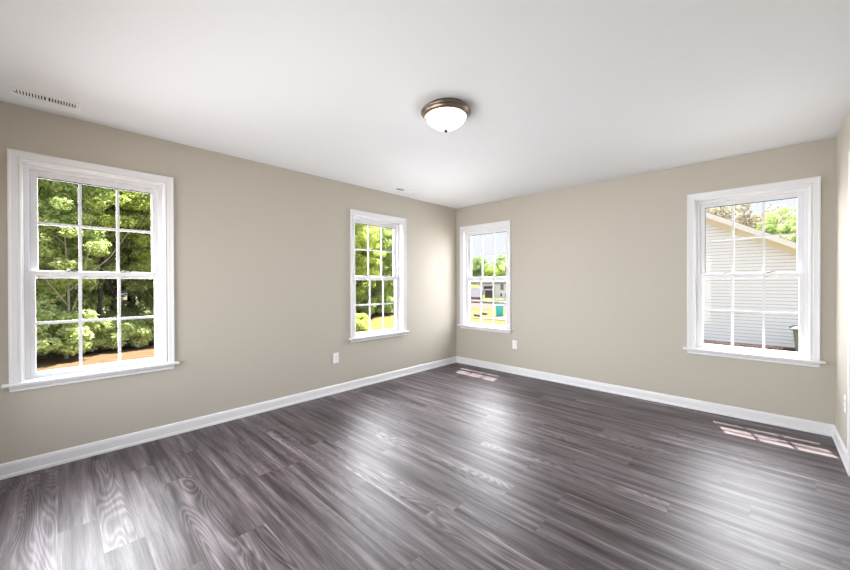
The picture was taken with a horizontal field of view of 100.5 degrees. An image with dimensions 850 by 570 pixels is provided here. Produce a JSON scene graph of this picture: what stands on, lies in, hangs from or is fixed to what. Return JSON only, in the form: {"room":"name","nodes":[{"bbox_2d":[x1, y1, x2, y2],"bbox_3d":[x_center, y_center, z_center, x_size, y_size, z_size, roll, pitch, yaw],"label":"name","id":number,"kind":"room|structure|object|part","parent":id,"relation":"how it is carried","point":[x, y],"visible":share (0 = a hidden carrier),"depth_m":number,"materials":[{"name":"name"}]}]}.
{"room":"empty bedroom","nodes":[
{"label":"empty bedroom","id":0,"kind":"room"},
{"bbox_2d":[0,101,455,463],"bbox_3d":[-1.254,0.022,3.919,0.140,2.440,5.180,0,0,44],"label":"wall","id":1,"kind":"structure","parent":0,"point":[262,299],"depth_m":3.29,"materials":[{"name":"beige paint"}]},
{"bbox_2d":[1,148,179,391],"bbox_3d":[-2.440,-0.095,2.659,0.184,1.586,0.958,0,0,44],"label":"window","id":2,"kind":"structure","parent":1,"relation":"in","point":[24,169],"depth_m":2.56,"materials":[{"name":"white paint"}]},
{"bbox_3d":[-2.478,-0.088,2.696,0.078,1.501,0.800,0,0,44],"label":"frame","id":3,"kind":"part","parent":2,"relation":"part of","materials":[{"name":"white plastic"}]},
{"bbox_3d":[-2.484,-0.423,2.699,0.036,0.750,0.711,0,0,44],"label":"sash","id":4,"kind":"part","parent":2,"relation":"part of","materials":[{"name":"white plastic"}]},
{"bbox_3d":[-2.461,0.266,2.681,0.030,0.724,0.711,0,0,44],"label":"sash","id":5,"kind":"part","parent":2,"relation":"part of","materials":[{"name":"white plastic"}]},
{"bbox_2d":[0,356,456,479],"bbox_3d":[-1.196,1.194,3.871,0.017,0.098,4.900,0,0,44],"label":"baseboard","id":6,"kind":"structure","parent":1,"relation":"attached to","point":[34,463],"depth_m":2.98,"materials":[{"name":"white paint"}]},
{"bbox_2d":[333,353,338,362],"bbox_3d":[-1.021,0.837,4.056,0.009,0.116,0.072,0,0,44],"label":"wall outlet","id":7,"kind":"object","parent":1,"relation":"attached to","point":[335,355],"visible":1,"depth_m":4.05,"materials":[{"name":"white plastic"}]},
{"bbox_2d":[349,209,409,342],"bbox_3d":[-0.608,-0.108,4.553,0.184,1.586,0.958,0,0,44],"label":"window","id":8,"kind":"structure","parent":1,"relation":"in","point":[399,225],"depth_m":4.65,"materials":[{"name":"white paint"}]},
{"bbox_3d":[-0.651,-0.437,4.593,0.036,0.750,0.711,0,0,44],"label":"sash","id":9,"kind":"part","parent":8,"relation":"part of","materials":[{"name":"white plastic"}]},
{"bbox_3d":[-0.628,0.252,4.575,0.030,0.724,0.711,0,0,44],"label":"sash","id":10,"kind":"part","parent":8,"relation":"part of","materials":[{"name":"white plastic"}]},
{"bbox_3d":[-0.646,-0.102,4.590,0.078,1.501,0.800,0,0,44],"label":"frame","id":11,"kind":"part","parent":8,"relation":"part of","materials":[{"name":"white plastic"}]},
{"bbox_2d":[0,0,849,208],"bbox_3d":[0.215,-1.253,2.488,4.237,0.120,5.180,0,0,44],"label":"ceiling","id":12,"kind":"structure","parent":0,"point":[559,94],"depth_m":2.04,"materials":[{"name":"white paint"}]},
{"bbox_2d":[10,86,80,110],"bbox_3d":[-2.404,-1.181,2.250,0.116,0.011,0.302,0,0,44],"label":"ceiling vent","id":13,"kind":"object","parent":12,"relation":"in","point":[14,90],"visible":1,"depth_m":2.24,"materials":[{"name":"white metal"}]},
{"bbox_2d":[393,187,415,193],"bbox_3d":[-0.261,-1.197,4.487,0.116,0.011,0.302,0,0,44],"label":"ceiling vent","id":14,"kind":"object","parent":12,"relation":"in","point":[397,188],"visible":1,"depth_m":4.48,"materials":[{"name":"grey metal"}]},
{"bbox_2d":[421,98,470,132],"bbox_3d":[0.141,-1.110,2.386,0.337,0.164,0.337,0,0,38],"label":"ceiling light","id":15,"kind":"object","parent":12,"relation":"attached to","point":[443,114],"visible":1,"depth_m":2.29,"materials":[{"name":"white glass"}]},
{"bbox_2d":[0,363,849,569],"bbox_3d":[0.271,1.288,2.453,4.097,0.080,4.900,0,0,44],"label":"floor","id":16,"kind":"structure","parent":0,"point":[455,466],"depth_m":2.15,"materials":[{"name":"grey wood"}]},
{"bbox_2d":[456,137,835,424],"bbox_3d":[1.970,0.014,4.306,3.957,2.440,0.140,0,0,44],"label":"wall","id":17,"kind":"structure","parent":0,"point":[599,269],"depth_m":3.90,"materials":[{"name":"beige paint"}]},
{"bbox_2d":[457,220,512,332],"bbox_3d":[0.913,-0.115,5.294,0.958,1.586,0.184,0,0,44],"label":"window","id":18,"kind":"structure","parent":17,"relation":"in","point":[466,232],"depth_m":5.38,"materials":[{"name":"white paint"}]},
{"bbox_3d":[0.950,-0.109,5.332,0.800,1.501,0.078,0,0,44],"label":"frame","id":19,"kind":"part","parent":18,"relation":"part of","materials":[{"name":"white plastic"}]},
{"bbox_3d":[0.934,0.245,5.317,0.711,0.724,0.030,0,0,44],"label":"sash","id":20,"kind":"part","parent":18,"relation":"part of","materials":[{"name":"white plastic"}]},
{"bbox_3d":[0.954,-0.444,5.336,0.711,0.750,0.036,0,0,44],"label":"sash","id":21,"kind":"part","parent":18,"relation":"part of","materials":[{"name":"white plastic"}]},
{"bbox_2d":[512,340,516,348],"bbox_3d":[1.244,0.828,4.910,0.072,0.116,0.009,0,0,44],"label":"wall outlet","id":22,"kind":"object","parent":17,"relation":"attached to","point":[514,343],"visible":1,"depth_m":4.91,"materials":[{"name":"white plastic"}]},
{"bbox_2d":[457,356,833,436],"bbox_3d":[1.918,1.186,4.256,3.957,0.098,0.017,0,0,44],"label":"baseboard","id":23,"kind":"structure","parent":17,"relation":"attached to","point":[810,426],"depth_m":3.63,"materials":[{"name":"white paint"}]},
{"bbox_2d":[683,176,825,367],"bbox_3d":[2.994,-0.108,3.281,0.958,1.586,0.184,0,0,44],"label":"window","id":24,"kind":"structure","parent":17,"relation":"in","point":[807,191],"depth_m":3.21,"materials":[{"name":"white paint"}]},
{"bbox_3d":[3.035,-0.437,3.323,0.711,0.750,0.036,0,0,44],"label":"sash","id":25,"kind":"part","parent":24,"relation":"part of","materials":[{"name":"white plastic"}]},
{"bbox_3d":[3.015,0.252,3.304,0.711,0.724,0.030,0,0,44],"label":"sash","id":26,"kind":"part","parent":24,"relation":"part of","materials":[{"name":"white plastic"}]},
{"bbox_2d":[835,109,849,448],"bbox_3d":[1.690,0.032,1.071,0.140,2.440,5.180,0,0,44],"label":"wall","id":27,"kind":"structure","parent":0,"point":[843,136],"depth_m":2.63,"materials":[{"name":"beige paint"}]},
{"bbox_2d":[832,425,846,470],"bbox_3d":[3.072,1.192,2.616,0.017,0.098,0.770,0,0,44],"label":"baseboard","id":28,"kind":"structure","parent":27,"relation":"attached to","point":[840,446],"depth_m":2.59,"materials":[{"name":"white paint"}]},
{"bbox_2d":[844,395,846,412],"bbox_3d":[2.955,0.836,2.488,0.009,0.116,0.072,0,0,44],"label":"wall outlet","id":29,"kind":"object","parent":27,"relation":"attached to","point":[845,397],"visible":1,"depth_m":2.46,"materials":[{"name":"white plastic"}]},
{"bbox_2d":[847,150,849,476],"bbox_3d":[2.492,0.185,1.994,0.120,2.122,0.904,0,0,44],"label":"door","id":30,"kind":"structure","parent":27,"relation":"in","point":[848,359],"depth_m":2.30,"materials":[{"name":"white paint"}]},
{"label":"outside","id":31,"kind":"structure","parent":0,"visible":0},
{"bbox_2d":[471,303,505,310],"bbox_3d":[8.473,2.930,47.681,21.000,0.120,10.500,0,0,44],"label":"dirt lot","id":32,"kind":"structure","parent":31,"point":[485,306],"depth_m":47.24,"materials":[{"name":"soil"}]},
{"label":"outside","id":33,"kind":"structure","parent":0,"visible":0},
{"bbox_2d":[36,297,505,371],"bbox_3d":[18.870,2.416,39.011,120.000,1.000,133.500,0,0,44],"label":"ground","id":34,"kind":"structure","parent":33,"point":[127,353],"depth_m":10.80,"materials":[{"name":"soil"}]},
{"bbox_2d":[36,290,70,355],"bbox_3d":[-11.460,1.226,9.797,1.608,2.318,2.043,0,0,20],"label":"shrub","id":35,"kind":"object","parent":34,"relation":"on","point":[50,330],"visible":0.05,"depth_m":10.12,"materials":[{"name":"green plant"}]},
{"bbox_2d":[36,289,114,358],"bbox_3d":[-10.631,0.798,10.168,2.363,3.406,3.003,0,0,33],"label":"shrub","id":36,"kind":"object","parent":34,"relation":"on","point":[45,344],"visible":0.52,"depth_m":9.87,"materials":[{"name":"green plant"}]},
{"bbox_2d":[36,178,122,336],"bbox_3d":[-12.326,-2.148,10.876,4.939,9.163,5.094,0,0,-28],"label":"broadleaf tree","id":37,"kind":"object","parent":34,"relation":"on","point":[48,294],"visible":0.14,"depth_m":10.51,"materials":[{"name":"green plant"}]},
{"bbox_2d":[40,188,125,314],"bbox_3d":[-14.249,-3.261,14.052,6.069,11.400,6.129,0,0,-10],"label":"tree","id":38,"kind":"object","parent":34,"relation":"on","point":[44,188],"visible":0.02,"depth_m":14.09,"materials":[{"name":"green plant"}]},
{"bbox_2d":[36,195,138,358],"bbox_3d":[-10.187,-0.133,10.054,2.596,5.127,2.444,0,0,-2],"label":"broadleaf tree","id":39,"kind":"object","parent":34,"relation":"on","point":[98,246],"visible":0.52,"depth_m":10.08,"materials":[{"name":"green plant"}]},
{"bbox_2d":[55,295,122,351],"bbox_3d":[-10.558,1.252,11.224,1.546,2.229,1.965,0,0,22],"label":"shrub","id":40,"kind":"object","parent":34,"relation":"on","point":[107,333],"visible":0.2,"depth_m":11.05,"materials":[{"name":"green plant"}]},
{"bbox_2d":[38,179,150,348],"bbox_3d":[-10.671,-1.989,11.456,3.460,8.795,3.410,0,0,-10],"label":"broadleaf tree","id":41,"kind":"object","parent":34,"relation":"on","point":[124,199],"visible":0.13,"depth_m":11.48,"materials":[{"name":"green plant"}]},
{"bbox_2d":[38,185,153,320],"bbox_3d":[-11.867,-2.162,13.304,5.094,9.163,4.939,0,0,21],"label":"broadleaf tree","id":42,"kind":"object","parent":34,"relation":"on","point":[111,266],"visible":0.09,"depth_m":12.64,"materials":[{"name":"green plant"}]},
{"bbox_2d":[48,194,153,315],"bbox_3d":[-12.409,-3.457,14.797,6.282,11.801,6.345,0,0,4],"label":"tree","id":43,"kind":"object","parent":34,"relation":"on","point":[132,299],"visible":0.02,"depth_m":13.45,"materials":[{"name":"green plant"}]},
{"bbox_2d":[96,290,153,348],"bbox_3d":[-9.947,1.261,11.647,1.936,2.196,1.523,0,0,-6],"label":"shrub","id":44,"kind":"object","parent":34,"relation":"on","point":[143,336],"visible":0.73,"depth_m":11.54,"materials":[{"name":"green plant"}]},
{"bbox_2d":[106,191,153,310],"bbox_3d":[-10.067,-2.087,14.175,4.717,8.969,4.386,0,0,-27],"label":"broadleaf tree","id":45,"kind":"object","parent":34,"relation":"on","point":[146,256],"visible":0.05,"depth_m":12.54,"materials":[{"name":"green plant"}]},
{"bbox_2d":[125,309,153,343],"bbox_3d":[-9.876,1.248,12.822,1.600,2.211,1.612,0,0,43],"label":"shrub","id":46,"kind":"object","parent":34,"relation":"on","point":[147,313],"visible":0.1,"depth_m":12.40,"materials":[{"name":"green plant"}]},
{"bbox_2d":[134,269,153,341],"bbox_3d":[-9.260,0.806,13.275,2.314,3.336,2.941,0,0,44],"label":"shrub","id":47,"kind":"object","parent":34,"relation":"on","point":[150,320],"visible":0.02,"depth_m":12.26,"materials":[{"name":"green plant"}]},
{"bbox_2d":[356,298,372,332],"bbox_3d":[-2.739,1.392,14.742,1.289,1.781,1.299,0,0,44],"label":"shrub","id":48,"kind":"object","parent":34,"relation":"on","point":[360,327],"visible":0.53,"depth_m":14.46,"materials":[{"name":"green plant"}]},
{"bbox_2d":[356,288,376,316],"bbox_3d":[-3.894,0.946,22.175,1.962,2.829,2.494,0,0,-8],"label":"shrub","id":49,"kind":"object","parent":34,"relation":"on","point":[358,308],"visible":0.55,"depth_m":21.73,"materials":[{"name":"green plant"}]},
{"bbox_2d":[355,224,385,300],"bbox_3d":[-4.597,-1.917,21.860,4.155,8.497,4.469,0,0,36],"label":"broadleaf tree","id":50,"kind":"object","parent":34,"relation":"on","point":[361,265],"visible":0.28,"depth_m":21.25,"materials":[{"name":"green plant"}]},
{"bbox_2d":[355,224,392,296],"bbox_3d":[-4.086,-2.025,24.767,4.840,8.705,4.692,0,0,-4],"label":"broadleaf tree","id":51,"kind":"object","parent":34,"relation":"on","point":[386,233],"visible":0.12,"depth_m":24.04,"materials":[{"name":"green plant"}]},
{"bbox_2d":[362,281,393,314],"bbox_3d":[-3.310,0.826,23.695,2.744,3.112,2.158,0,0,-31],"label":"shrub","id":52,"kind":"object","parent":34,"relation":"on","point":[387,299],"visible":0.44,"depth_m":23.41,"materials":[{"name":"green plant"}]},
{"bbox_2d":[363,226,393,295],"bbox_3d":[-3.125,-1.672,26.724,3.924,8.025,4.221,0,0,6],"label":"broadleaf tree","id":53,"kind":"object","parent":34,"relation":"on","point":[386,288],"visible":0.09,"depth_m":25.86,"materials":[{"name":"green plant"}]},
{"bbox_2d":[374,288,393,313],"bbox_3d":[-2.823,0.944,25.044,2.494,2.829,1.962,0,0,-24],"label":"shrub","id":54,"kind":"object","parent":34,"relation":"on","point":[391,305],"visible":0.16,"depth_m":24.67,"materials":[{"name":"green plant"}]},
{"bbox_2d":[470,288,482,302],"bbox_3d":[7.064,1.814,59.585,5.300,2.630,6.800,0,0,11],"label":"house","id":55,"kind":"structure","parent":34,"relation":"on","point":[475,292],"depth_m":56.98,"materials":[{"name":"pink brick"}]},
{"bbox_2d":[470,283,484,298],"bbox_3d":[8.549,0.684,61.616,3.950,5.458,3.980,0,0,44],"label":"shrub","id":56,"kind":"object","parent":34,"relation":"on","point":[471,286],"visible":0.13,"depth_m":60.99,"materials":[{"name":"green plant"}]},
{"bbox_2d":[470,257,487,285],"bbox_3d":[12.226,-1.851,83.151,5.131,9.639,5.182,0,0,33],"label":"tree","id":57,"kind":"object","parent":34,"relation":"on","point":[478,261],"visible":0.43,"depth_m":82.24,"materials":[{"name":"green plant"}]},
{"bbox_2d":[473,256,490,276],"bbox_3d":[13.998,-2.050,86.813,5.330,10.013,5.383,0,0,25],"label":"tree","id":58,"kind":"object","parent":34,"relation":"on","point":[487,265],"visible":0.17,"depth_m":86.26,"materials":[{"name":"green plant"}]},
{"bbox_2d":[470,280,505,299],"bbox_3d":[13.869,0.730,68.260,10.300,4.680,9.500,0,0,11],"label":"house","id":59,"kind":"structure","parent":34,"relation":"on","point":[499,285],"depth_m":64.72,"materials":[{"name":"white"}]},
{"bbox_3d":[11.743,1.966,64.933,1.400,1.850,0.059,0,0,11],"label":"garage door","id":60,"kind":"part","parent":59,"relation":"part of","materials":[{"name":"grey"}]},
{"bbox_2d":[473,302,505,303],"bbox_3d":[7.532,2.836,61.810,24.000,0.160,7.500,0,0,44],"label":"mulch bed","id":61,"kind":"object","parent":34,"relation":"on","point":[473,302],"depth_m":54.36,"materials":[{"name":"brown soil"}]},
{"bbox_2d":[485,265,499,276],"bbox_3d":[15.685,-0.978,82.548,3.838,7.849,4.128,0,0,1],"label":"tree","id":62,"kind":"object","parent":34,"relation":"on","point":[489,272],"visible":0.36,"depth_m":81.76,"materials":[{"name":"green plant"}]},
{"bbox_2d":[490,260,503,275],"bbox_3d":[17.582,-1.582,86.266,4.845,9.012,4.797,0,0,-34],"label":"tree","id":63,"kind":"object","parent":34,"relation":"on","point":[497,264],"visible":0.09,"depth_m":85.64,"materials":[{"name":"green plant"}]},
{"bbox_2d":[495,255,505,272],"bbox_3d":[19.512,-2.452,89.897,5.811,10.808,5.754,0,0,38],"label":"tree","id":64,"kind":"object","parent":34,"relation":"on","point":[503,258],"visible":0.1,"depth_m":89.12,"materials":[{"name":"green plant"}]},
{"bbox_2d":[497,259,505,276],"bbox_3d":[18.991,-1.492,81.897,4.980,8.957,4.828,0,0,-30],"label":"tree","id":65,"kind":"object","parent":34,"relation":"on","point":[501,270],"visible":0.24,"depth_m":81.21,"materials":[{"name":"green plant"}]},
{"bbox_2d":[706,205,739,217],"bbox_3d":[18.619,-2.057,26.649,8.280,10.699,8.114,0,0,-36],"label":"tree","id":66,"kind":"object","parent":34,"relation":"on","point":[717,210],"visible":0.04,"depth_m":23.88,"materials":[{"name":"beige plant"}]},
{"bbox_2d":[703,212,798,351],"bbox_3d":[11.657,-0.149,16.517,9.500,6.400,11.435,0,0,44],"label":"house","id":67,"kind":"structure","parent":34,"relation":"on","point":[781,294],"depth_m":10.75,"materials":[{"name":"white plastic"}]},
{"bbox_3d":[7.885,-1.852,12.612,8.400,2.619,0.014,0,0,44],"label":"frieze trim","id":68,"kind":"part","parent":67,"relation":"part of","materials":[{"name":"white"}]},
{"bbox_2d":[709,203,793,238],"bbox_3d":[22.720,-1.816,27.264,7.708,10.164,7.866,0,0,8],"label":"tree","id":69,"kind":"object","parent":34,"relation":"on","point":[751,221],"visible":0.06,"depth_m":24.87,"materials":[{"name":"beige plant"}]},
{"bbox_2d":[756,205,796,242],"bbox_3d":[21.043,-0.668,20.484,4.363,7.880,4.389,0,0,-14],"label":"tree","id":70,"kind":"object","parent":34,"relation":"on","point":[773,219],"visible":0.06,"depth_m":20.27,"materials":[{"name":"green plant"}]},
{"bbox_2d":[789,325,798,351],"bbox_3d":[10.111,1.592,9.337,0.681,1.000,0.717,0,0,44],"label":"bin","id":71,"kind":"object","parent":34,"relation":"on","point":[795,328],"visible":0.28,"depth_m":9.29,"materials":[{"name":"grey plastic"}]},
{"bbox_3d":[10.098,1.141,9.322,0.681,0.098,0.681,0,0,44],"label":"lid","id":72,"kind":"part","parent":71,"relation":"part of","materials":[{"name":"grey plastic"}]},
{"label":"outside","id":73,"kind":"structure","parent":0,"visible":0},
{"bbox_2d":[471,315,505,320],"bbox_3d":[8.711,2.632,29.013,7.440,0.914,17.508,0,0,29],"label":"road","id":74,"kind":"structure","parent":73,"point":[501,318],"depth_m":26.12,"materials":[{"name":"concrete"}]},
{"bbox_2d":[495,304,503,315],"bbox_3d":[7.064,2.399,33.477,0.792,1.116,0.864,0,0,14],"label":"trash bin","id":75,"kind":"object","parent":74,"relation":"on","point":[499,307],"visible":1,"depth_m":33.13,"materials":[{"name":"teal plastic"}]}
]}

